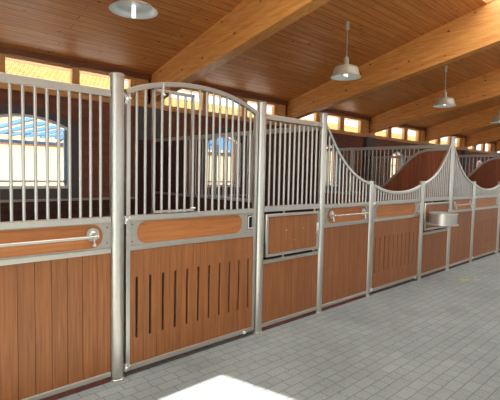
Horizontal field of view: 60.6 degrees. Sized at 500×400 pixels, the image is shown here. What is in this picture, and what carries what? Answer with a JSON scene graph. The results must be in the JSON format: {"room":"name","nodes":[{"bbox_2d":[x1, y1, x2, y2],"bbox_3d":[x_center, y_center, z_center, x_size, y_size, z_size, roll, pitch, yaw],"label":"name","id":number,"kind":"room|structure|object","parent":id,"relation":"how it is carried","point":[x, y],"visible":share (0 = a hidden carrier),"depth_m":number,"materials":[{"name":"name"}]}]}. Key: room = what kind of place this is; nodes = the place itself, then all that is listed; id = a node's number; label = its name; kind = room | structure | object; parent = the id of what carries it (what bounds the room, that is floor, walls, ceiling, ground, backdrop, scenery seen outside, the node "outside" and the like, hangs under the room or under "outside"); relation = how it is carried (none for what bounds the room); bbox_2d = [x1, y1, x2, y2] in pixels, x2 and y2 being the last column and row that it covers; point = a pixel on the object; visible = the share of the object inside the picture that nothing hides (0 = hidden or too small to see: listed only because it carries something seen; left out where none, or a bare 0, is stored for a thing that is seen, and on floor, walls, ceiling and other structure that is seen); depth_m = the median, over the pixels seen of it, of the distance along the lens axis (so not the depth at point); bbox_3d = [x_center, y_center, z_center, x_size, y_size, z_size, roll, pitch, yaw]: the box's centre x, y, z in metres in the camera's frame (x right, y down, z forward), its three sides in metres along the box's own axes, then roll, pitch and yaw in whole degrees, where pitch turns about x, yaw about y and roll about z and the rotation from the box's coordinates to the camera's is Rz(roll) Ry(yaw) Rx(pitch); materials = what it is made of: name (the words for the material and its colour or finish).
{"room":"farm building","nodes":[
{"label":"farm building","id":0,"kind":"room"},
{"bbox_2d":[0,89,491,197],"bbox_3d":[6.346,-1.196,15.871,37.000,1.700,0.300,-2,5,-43],"label":"wall","id":1,"kind":"structure","parent":0,"point":[345,141],"depth_m":7.73,"materials":[{"name":"red brick"}]},
{"bbox_2d":[0,53,1,82],"bbox_3d":[-4.075,-1.910,5.948,1.070,0.440,0.160,-2,5,-43],"label":"window","id":2,"kind":"structure","parent":1,"relation":"in","point":[0,53],"depth_m":6.25,"materials":[{"name":"brown wood"}]},
{"bbox_2d":[0,113,67,188],"bbox_3d":[-3.458,-0.743,6.580,1.354,1.140,0.060,-2,5,-43],"label":"window","id":3,"kind":"structure","parent":1,"relation":"in","point":[65,131],"depth_m":6.87,"materials":[{"name":"white"}]},
{"bbox_2d":[1,54,76,93],"bbox_3d":[-3.286,-1.939,6.685,1.090,0.440,0.160,-2,5,-43],"label":"window","id":4,"kind":"structure","parent":1,"relation":"in","point":[73,70],"depth_m":6.67,"materials":[{"name":"brown wood"}]},
{"bbox_2d":[0,105,78,199],"bbox_3d":[-3.423,-0.725,6.543,1.630,1.430,0.045,-2,5,-43],"label":"trim","id":5,"kind":"structure","parent":1,"relation":"attached to","point":[4,193],"depth_m":6.82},
{"bbox_2d":[77,68,134,101],"bbox_3d":[-2.508,-1.968,7.412,1.040,0.440,0.160,-2,5,-43],"label":"window","id":6,"kind":"structure","parent":1,"relation":"in","point":[131,81],"depth_m":7.34,"materials":[{"name":"brown wood"}]},
{"bbox_2d":[0,196,247,221],"bbox_3d":[6.327,0.235,15.949,37.000,1.155,0.330,-2,5,-43],"label":"boards","id":7,"kind":"object","parent":1,"relation":"attached to","point":[17,206],"depth_m":6.87,"materials":[{"name":"black wood"}]},
{"bbox_2d":[135,78,150,103],"bbox_3d":[-2.022,-1.986,7.873,0.300,0.440,0.230,-2,5,-43],"label":"trim","id":8,"kind":"structure","parent":1,"relation":"attached to","point":[138,81],"depth_m":7.77,"materials":[{"name":"brown wood"}]},
{"bbox_2d":[138,139,151,213],"bbox_3d":[-1.891,0.015,7.973,0.440,2.240,0.100,-2,5,-43],"label":"trim","id":9,"kind":"structure","parent":1,"relation":"attached to","point":[140,141],"depth_m":7.83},
{"bbox_2d":[138,106,160,139],"bbox_3d":[-1.855,-1.397,7.878,0.480,0.590,0.120,-2,5,-43],"label":"trim","id":10,"kind":"structure","parent":1,"relation":"attached to","point":[140,108],"depth_m":7.80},
{"bbox_2d":[148,80,164,105],"bbox_3d":[-1.821,-1.994,8.060,0.350,0.440,0.230,-2,5,-43],"label":"trim","id":11,"kind":"structure","parent":1,"relation":"attached to","point":[157,102],"depth_m":7.99,"materials":[{"name":"brown wood"}]},
{"bbox_2d":[0,191,361,202],"bbox_3d":[6.449,-0.357,15.796,37.000,0.040,0.050,-2,5,-43],"label":"trim","id":12,"kind":"structure","parent":1,"relation":"attached to","point":[103,198],"depth_m":6.94,"materials":[{"name":"metal"}]},
{"bbox_2d":[165,88,205,111],"bbox_3d":[-1.336,-2.011,8.507,1.070,0.440,0.160,-2,5,-43],"label":"window","id":13,"kind":"structure","parent":1,"relation":"in","point":[203,94],"depth_m":8.79,"materials":[{"name":"brown wood"}]},
{"bbox_2d":[201,128,246,194],"bbox_3d":[-0.541,-0.832,9.235,1.260,1.430,0.045,-2,5,-43],"label":"trim","id":14,"kind":"structure","parent":1,"relation":"attached to","point":[222,129],"depth_m":9.17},
{"bbox_2d":[207,137,240,186],"bbox_3d":[-0.577,-0.850,9.272,0.984,1.140,0.060,-2,5,-43],"label":"window","id":15,"kind":"structure","parent":1,"relation":"in","point":[228,137],"depth_m":9.51,"materials":[{"name":"white"}]},
{"bbox_2d":[208,93,245,117],"bbox_3d":[-0.547,-2.041,9.244,1.090,0.440,0.160,-2,5,-43],"label":"window","id":16,"kind":"structure","parent":1,"relation":"in","point":[242,99],"depth_m":9.45,"materials":[{"name":"brown wood"}]},
{"bbox_2d":[0,83,498,153],"bbox_3d":[6.378,-2.048,15.804,37.000,0.070,0.340,-2,5,-43],"label":"trim","id":17,"kind":"structure","parent":1,"relation":"attached to","point":[2,86],"depth_m":8.39,"materials":[{"name":"brown wood"}]},
{"bbox_2d":[246,99,277,121],"bbox_3d":[0.231,-2.069,9.971,1.040,0.440,0.160,-2,5,-43],"label":"window","id":18,"kind":"structure","parent":1,"relation":"in","point":[274,106],"depth_m":10.17,"materials":[{"name":"brown wood"}]},
{"bbox_2d":[278,104,286,123],"bbox_3d":[0.717,-2.088,10.432,0.300,0.440,0.230,-2,5,-43],"label":"trim","id":19,"kind":"structure","parent":1,"relation":"attached to","point":[282,109],"depth_m":10.33,"materials":[{"name":"brown wood"}]},
{"bbox_2d":[295,112,319,125],"bbox_3d":[1.403,-2.113,11.066,1.070,0.440,0.160,-2,5,-43],"label":"window","id":20,"kind":"structure","parent":1,"relation":"in","point":[316,115],"depth_m":11.36,"materials":[{"name":"brown wood"}]},
{"bbox_2d":[320,112,343,131],"bbox_3d":[2.192,-2.142,11.804,1.090,0.440,0.160,-2,5,-43],"label":"window","id":21,"kind":"structure","parent":1,"relation":"in","point":[340,118],"depth_m":12.10,"materials":[{"name":"brown wood"}]},
{"bbox_2d":[327,145,338,185],"bbox_3d":[2.170,-0.952,11.838,0.984,1.140,0.060,-2,5,-43],"label":"window","id":22,"kind":"structure","parent":1,"relation":"in","point":[327,145],"depth_m":12.11,"materials":[{"name":"white"}]},
{"bbox_2d":[325,140,342,191],"bbox_3d":[2.205,-0.934,11.801,1.260,1.430,0.045,-2,5,-43],"label":"trim","id":23,"kind":"structure","parent":1,"relation":"attached to","point":[337,144],"depth_m":12.09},
{"bbox_2d":[343,116,363,133],"bbox_3d":[2.970,-2.171,12.530,1.040,0.440,0.160,-2,5,-43],"label":"window","id":24,"kind":"structure","parent":1,"relation":"in","point":[360,122],"depth_m":12.79,"materials":[{"name":"brown wood"}]},
{"bbox_2d":[363,120,369,134],"bbox_3d":[3.456,-2.189,12.991,0.300,0.440,0.230,-2,5,-43],"label":"trim","id":25,"kind":"structure","parent":1,"relation":"attached to","point":[366,122],"depth_m":12.88,"materials":[{"name":"brown wood"}]},
{"bbox_2d":[363,157,373,201],"bbox_3d":[3.587,-0.189,13.092,0.440,2.240,0.100,-2,5,-43],"label":"trim","id":26,"kind":"structure","parent":1,"relation":"attached to","point":[366,160],"depth_m":12.92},
{"bbox_2d":[363,137,375,156],"bbox_3d":[3.623,-1.600,12.997,0.480,0.590,0.120,-2,5,-43],"label":"trim","id":27,"kind":"structure","parent":1,"relation":"attached to","point":[368,141],"depth_m":12.88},
{"bbox_2d":[375,128,390,137],"bbox_3d":[4.142,-2.215,13.626,1.070,0.440,0.160,-2,5,-43],"label":"window","id":28,"kind":"structure","parent":1,"relation":"in","point":[388,131],"depth_m":13.93,"materials":[{"name":"brown wood"}]},
{"bbox_2d":[388,149,406,178],"bbox_3d":[4.951,-1.036,14.367,1.260,1.430,0.045,-2,5,-43],"label":"trim","id":29,"kind":"structure","parent":1,"relation":"attached to","point":[394,150],"depth_m":14.03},
{"bbox_2d":[391,126,406,140],"bbox_3d":[4.931,-2.244,14.363,1.090,0.440,0.160,-2,5,-43],"label":"window","id":30,"kind":"structure","parent":1,"relation":"in","point":[404,130],"depth_m":14.66,"materials":[{"name":"brown wood"}]},
{"bbox_2d":[407,128,420,141],"bbox_3d":[5.709,-2.273,15.090,1.040,0.440,0.160,-2,5,-43],"label":"window","id":31,"kind":"structure","parent":1,"relation":"in","point":[418,132],"depth_m":15.37,"materials":[{"name":"brown wood"}]},
{"bbox_2d":[415,130,425,142],"bbox_3d":[6.195,-2.291,15.551,0.300,0.440,0.230,-2,5,-43],"label":"trim","id":32,"kind":"structure","parent":1,"relation":"attached to","point":[423,135],"depth_m":15.45,"materials":[{"name":"brown wood"}]},
{"bbox_2d":[429,139,439,144],"bbox_3d":[6.881,-2.316,16.185,1.070,0.440,0.160,-2,5,-43],"label":"window","id":33,"kind":"structure","parent":1,"relation":"in","point":[437,141],"depth_m":16.49,"materials":[{"name":"brown wood"}]},
{"bbox_2d":[456,137,461,147],"bbox_3d":[8.448,-2.374,17.649,1.040,0.440,0.160,-2,5,-43],"label":"window","id":34,"kind":"structure","parent":1,"relation":"in","point":[459,143],"depth_m":17.94,"materials":[{"name":"brown wood"}]},
{"bbox_2d":[457,138,464,148],"bbox_3d":[8.934,-2.393,18.110,0.300,0.440,0.230,-2,5,-43],"label":"trim","id":35,"kind":"structure","parent":1,"relation":"attached to","point":[463,139],"depth_m":18.00,"materials":[{"name":"brown wood"}]},
{"bbox_2d":[460,164,467,179],"bbox_3d":[9.065,-0.392,18.211,0.440,2.240,0.100,-2,5,-43],"label":"trim","id":36,"kind":"structure","parent":1,"relation":"attached to","point":[461,164],"depth_m":18.06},
{"bbox_2d":[461,150,468,164],"bbox_3d":[9.101,-1.804,18.116,0.480,0.590,0.120,-2,5,-43],"label":"trim","id":37,"kind":"structure","parent":1,"relation":"attached to","point":[464,152],"depth_m":18.00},
{"bbox_2d":[474,157,483,169],"bbox_3d":[10.444,-1.240,19.500,1.260,1.430,0.045,-2,5,-43],"label":"trim","id":38,"kind":"structure","parent":1,"relation":"attached to","point":[482,159],"depth_m":19.24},
{"bbox_2d":[476,143,484,151],"bbox_3d":[10.409,-2.447,19.482,1.090,0.440,0.160,-2,5,-43],"label":"window","id":39,"kind":"structure","parent":1,"relation":"in","point":[482,145],"depth_m":19.79,"materials":[{"name":"brown wood"}]},
{"bbox_2d":[485,143,492,151],"bbox_3d":[11.187,-2.476,20.208,1.040,0.440,0.160,-2,5,-43],"label":"window","id":40,"kind":"structure","parent":1,"relation":"in","point":[490,144],"depth_m":20.50,"materials":[{"name":"brown wood"}]},
{"bbox_2d":[0,0,499,141],"bbox_3d":[7.781,-3.059,14.043,37.300,1.368,4.800,-2,5,-43],"label":"ceiling","id":41,"kind":"structure","parent":0,"point":[301,57],"depth_m":7.18,"materials":[{"name":"brown wood"}]},
{"bbox_2d":[109,0,157,18],"bbox_3d":[-1.208,-2.375,4.451,0.500,0.934,0.500,-2,5,-43],"label":"pendant lamp","id":42,"kind":"object","parent":41,"relation":"hanging from","point":[133,9],"visible":1,"depth_m":4.53,"materials":[{"name":"metal"}]},
{"bbox_2d":[0,45,495,143],"bbox_3d":[6.396,-2.598,15.762,37.000,0.165,0.360,-2,5,-43],"label":"trim","id":43,"kind":"structure","parent":41,"relation":"attached to","point":[3,49],"depth_m":7.45,"materials":[{"name":"brown wood"}]},
{"bbox_2d":[330,21,360,80],"bbox_3d":[1.597,-2.489,7.071,0.500,0.914,0.500,-2,5,-43],"label":"pendant lamp","id":44,"kind":"object","parent":41,"relation":"hanging from","point":[345,72],"visible":1,"depth_m":7.03,"materials":[{"name":"metal"}]},
{"bbox_2d":[344,57,348,63],"bbox_3d":[1.593,-2.291,7.083,0.120,0.153,0.120,-2,5,-43],"label":"socket","id":45,"kind":"object","parent":44,"relation":"attached to","point":[346,60],"depth_m":7.05,"materials":[{"name":"metal"}]},
{"bbox_2d":[432,66,455,107],"bbox_3d":[4.439,-2.595,9.726,0.500,0.914,0.500,-2,5,-43],"label":"pendant lamp","id":46,"kind":"object","parent":41,"relation":"hanging from","point":[443,102],"visible":1,"depth_m":9.67,"materials":[{"name":"metal"}]},
{"bbox_2d":[490,111,499,122],"bbox_3d":[7.214,-2.698,12.319,0.500,0.914,0.500,-2,5,-43],"label":"pendant lamp","id":47,"kind":"object","parent":41,"relation":"hanging from","point":[496,119],"visible":1,"depth_m":12.27,"materials":[{"name":"metal"}]},
{"bbox_2d":[57,252,499,399],"bbox_3d":[14.694,1.404,9.972,53.000,0.112,20.000,-2,5,-43],"label":"floor","id":48,"kind":"structure","parent":0,"point":[432,337],"depth_m":3.96,"materials":[{"name":"grey concrete"}]},
{"bbox_2d":[0,72,110,399],"bbox_3d":[-1.427,0.315,2.963,0.993,2.280,0.116,-2,5,-43],"label":"panel","id":49,"kind":"object","parent":48,"relation":"on","point":[55,274],"visible":1,"depth_m":3.04,"materials":[{"name":"wood"}]},
{"bbox_2d":[109,72,124,381],"bbox_3d":[-1.046,0.233,3.360,0.120,2.412,0.120,-2,5,-43],"label":"steel post","id":50,"kind":"object","parent":48,"relation":"on","point":[116,78],"visible":0.94,"depth_m":3.32,"materials":[{"name":"silver metal"}]},
{"bbox_2d":[124,82,258,371],"bbox_3d":[-0.463,0.177,3.879,1.462,2.399,0.073,-2,5,-43],"label":"door","id":51,"kind":"structure","parent":50,"relation":"attached to","point":[224,241],"depth_m":3.80,"materials":[{"name":"wood"}]},
{"bbox_2d":[152,126,318,280],"bbox_3d":[-0.504,0.105,6.565,0.058,2.232,3.824,-2,5,-43],"label":"wall","id":52,"kind":"structure","parent":48,"relation":"on","point":[173,139],"depth_m":6.07,"materials":[{"name":"metal"}]},
{"bbox_2d":[252,101,266,333],"bbox_3d":[0.098,0.199,4.429,0.110,2.394,0.110,-2,5,-43],"label":"steel post","id":53,"kind":"object","parent":48,"relation":"on","point":[261,106],"visible":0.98,"depth_m":4.39,"materials":[{"name":"silver metal"}]},
{"bbox_2d":[262,114,322,330],"bbox_3d":[0.491,0.244,4.764,0.929,2.280,0.103,-2,5,-43],"label":"panel","id":54,"kind":"object","parent":48,"relation":"on","point":[289,294],"visible":0.94,"depth_m":4.75,"materials":[{"name":"wood"}]},
{"bbox_2d":[316,113,327,313],"bbox_3d":[0.847,0.171,5.130,0.104,2.394,0.104,-2,5,-43],"label":"steel post","id":55,"kind":"object","parent":48,"relation":"on","point":[323,116],"visible":0.88,"depth_m":5.08,"materials":[{"name":"silver metal"}]},
{"bbox_2d":[322,125,370,310],"bbox_3d":[1.268,0.222,5.480,1.022,2.266,0.114,-2,5,-43],"label":"panel","id":56,"kind":"object","parent":48,"relation":"on","point":[345,250],"visible":0.98,"depth_m":5.47,"materials":[{"name":"wood"}]},
{"bbox_2d":[366,181,373,296],"bbox_3d":[1.637,0.536,5.900,0.090,1.604,0.090,-2,5,-43],"label":"steel post","id":57,"kind":"object","parent":48,"relation":"on","point":[370,187],"visible":0.68,"depth_m":5.86,"materials":[{"name":"silver metal"}]},
{"bbox_2d":[370,182,422,292],"bbox_3d":[2.214,0.502,6.415,1.486,1.548,0.073,-2,5,-43],"label":"door","id":58,"kind":"structure","parent":57,"relation":"attached to","point":[396,224],"depth_m":6.38,"materials":[{"name":"wood"}]},
{"bbox_2d":[325,144,448,231],"bbox_3d":[2.224,0.004,9.114,0.048,2.232,3.824,-2,5,-43],"label":"wall","id":59,"kind":"structure","parent":48,"relation":"on","point":[422,165],"depth_m":8.26,"materials":[{"name":"wood"}]},
{"bbox_2d":[415,181,425,279],"bbox_3d":[2.771,0.494,6.959,0.090,1.604,0.090,-2,5,-43],"label":"steel post","id":60,"kind":"object","parent":48,"relation":"on","point":[424,182],"visible":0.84,"depth_m":6.92,"materials":[{"name":"silver metal"}]},
{"bbox_2d":[370,154,499,196],"bbox_3d":[4.967,-0.098,11.677,0.048,2.232,3.824,-2,5,-43],"label":"wall","id":61,"kind":"structure","parent":48,"relation":"on","point":[486,175],"depth_m":10.73,"materials":[{"name":"metal"}]},
{"bbox_2d":[421,144,451,277],"bbox_3d":[3.195,0.150,7.289,1.014,2.266,0.101,-2,5,-43],"label":"panel","id":62,"kind":"object","parent":48,"relation":"on","point":[434,244],"visible":0.83,"depth_m":7.30,"materials":[{"name":"wood"}]},
{"bbox_2d":[425,212,458,225],"bbox_3d":[3.095,0.308,6.883,0.464,0.208,0.482,-2,5,-43],"label":"bowl","id":63,"kind":"object","parent":62,"relation":"attached to","point":[435,218],"visible":1,"depth_m":6.71,"materials":[{"name":"metal"}]},
{"bbox_2d":[446,136,455,269],"bbox_3d":[3.572,0.070,7.675,0.104,2.394,0.104,-2,5,-43],"label":"steel post","id":64,"kind":"object","parent":48,"relation":"on","point":[452,139],"visible":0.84,"depth_m":7.62,"materials":[{"name":"silver metal"}]},
{"bbox_2d":[449,147,473,268],"bbox_3d":[4.002,0.121,8.035,1.049,2.267,0.114,-2,5,-43],"label":"panel","id":65,"kind":"object","parent":48,"relation":"on","point":[460,236],"visible":0.94,"depth_m":8.05,"materials":[{"name":"wood"}]},
{"bbox_2d":[453,276,477,283],"bbox_3d":[3.534,1.304,7.029,0.619,0.011,0.252,-2,5,-43],"label":"straw wisps","id":66,"kind":"object","parent":48,"relation":"on","point":[460,281],"visible":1,"depth_m":7.00,"materials":[{"name":"beige"}]},
{"bbox_2d":[469,181,475,261],"bbox_3d":[4.381,0.434,8.464,0.090,1.604,0.090,-2,5,-43],"label":"steel post","id":67,"kind":"object","parent":48,"relation":"on","point":[474,184],"visible":0.62,"depth_m":8.42,"materials":[{"name":"silver metal"}]},
{"bbox_2d":[472,182,499,258],"bbox_3d":[4.963,0.400,8.984,1.499,1.548,0.073,-2,5,-43],"label":"door","id":68,"kind":"structure","parent":67,"relation":"attached to","point":[486,211],"depth_m":8.97,"materials":[{"name":"wood"}]},
{"bbox_2d":[494,199,499,253],"bbox_3d":[5.524,0.392,9.532,0.090,1.604,0.090,-2,5,-43],"label":"steel post","id":69,"kind":"object","parent":48,"relation":"on","point":[496,252],"visible":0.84,"depth_m":9.51,"materials":[{"name":"silver metal"}]},
{"bbox_2d":[498,228,499,252],"bbox_3d":[5.943,0.048,9.857,1.000,2.266,0.101,-2,5,-43],"label":"panel","id":70,"kind":"object","parent":48,"relation":"on","point":[499,228],"visible":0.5,"depth_m":9.64,"materials":[{"name":"metal"}]},
{"bbox_3d":[1.421,-0.453,35.825,69.000,0.100,36.000,-2,5,-43],"label":"floor","id":71,"kind":"structure","parent":0,"visible":0},
{"bbox_2d":[0,117,230,155],"bbox_3d":[-3.097,-1.522,22.302,18.000,3.520,11.600,-2,5,-43],"label":"pergola","id":72,"kind":"object","parent":71,"relation":"on","point":[28,133],"visible":0.09,"depth_m":18.70,"materials":[{"name":"blue metal"}]},
{"bbox_2d":[0,142,394,185],"bbox_3d":[7.952,-1.495,32.457,64.000,2.630,0.500,-2,5,-43],"label":"wall","id":73,"kind":"structure","parent":71,"relation":"on","point":[4,147],"depth_m":16.82,"materials":[{"name":"beige"}]},
{"bbox_2d":[0,60,471,164],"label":"windows","id":74,"kind":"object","parent":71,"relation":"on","point":[11,67],"visible":0.02,"depth_m":29.30,"materials":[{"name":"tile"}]},
{"bbox_3d":[13.556,-2.881,7.869,37.300,1.992,7.200,-2,5,-43],"label":"ceiling","id":75,"kind":"structure","parent":0,"visible":0},
{"bbox_2d":[150,0,329,101],"bbox_3d":[2.950,-2.549,2.896,0.200,2.238,13.760,-2,5,-43],"label":"roof beam","id":76,"kind":"structure","parent":75,"relation":"attached to","point":[250,22],"depth_m":6.22,"materials":[{"name":"brown wood"}]},
{"bbox_2d":[287,0,499,118],"bbox_3d":[5.689,-2.650,5.455,0.200,2.238,13.760,-2,5,-43],"label":"roof beam","id":77,"kind":"structure","parent":75,"relation":"attached to","point":[478,30],"depth_m":8.06,"materials":[{"name":"brown wood"}]},
{"bbox_2d":[370,69,499,132],"bbox_3d":[8.428,-2.752,8.015,0.200,2.238,13.760,-2,5,-43],"label":"roof beam","id":78,"kind":"structure","parent":75,"relation":"attached to","point":[485,87],"depth_m":11.43,"materials":[{"name":"brown wood"}]},
{"bbox_2d":[425,105,499,140],"bbox_3d":[11.166,-2.854,10.574,0.200,2.238,13.760,-2,5,-43],"label":"roof beam","id":79,"kind":"structure","parent":75,"relation":"attached to","point":[480,119],"depth_m":14.59,"materials":[{"name":"brown wood"}]},
{"bbox_2d":[465,126,499,146],"bbox_3d":[13.905,-2.955,13.133,0.200,2.238,13.760,-2,5,-43],"label":"roof beam","id":80,"kind":"structure","parent":75,"relation":"attached to","point":[493,134],"depth_m":17.61,"materials":[{"name":"brown wood"}]},
{"bbox_2d":[495,141,499,151],"bbox_3d":[16.645,-3.057,15.693,0.200,2.238,13.760,-2,5,-43],"label":"roof beam","id":81,"kind":"structure","parent":75,"relation":"attached to","point":[497,148],"depth_m":20.62,"materials":[{"name":"brown wood"}]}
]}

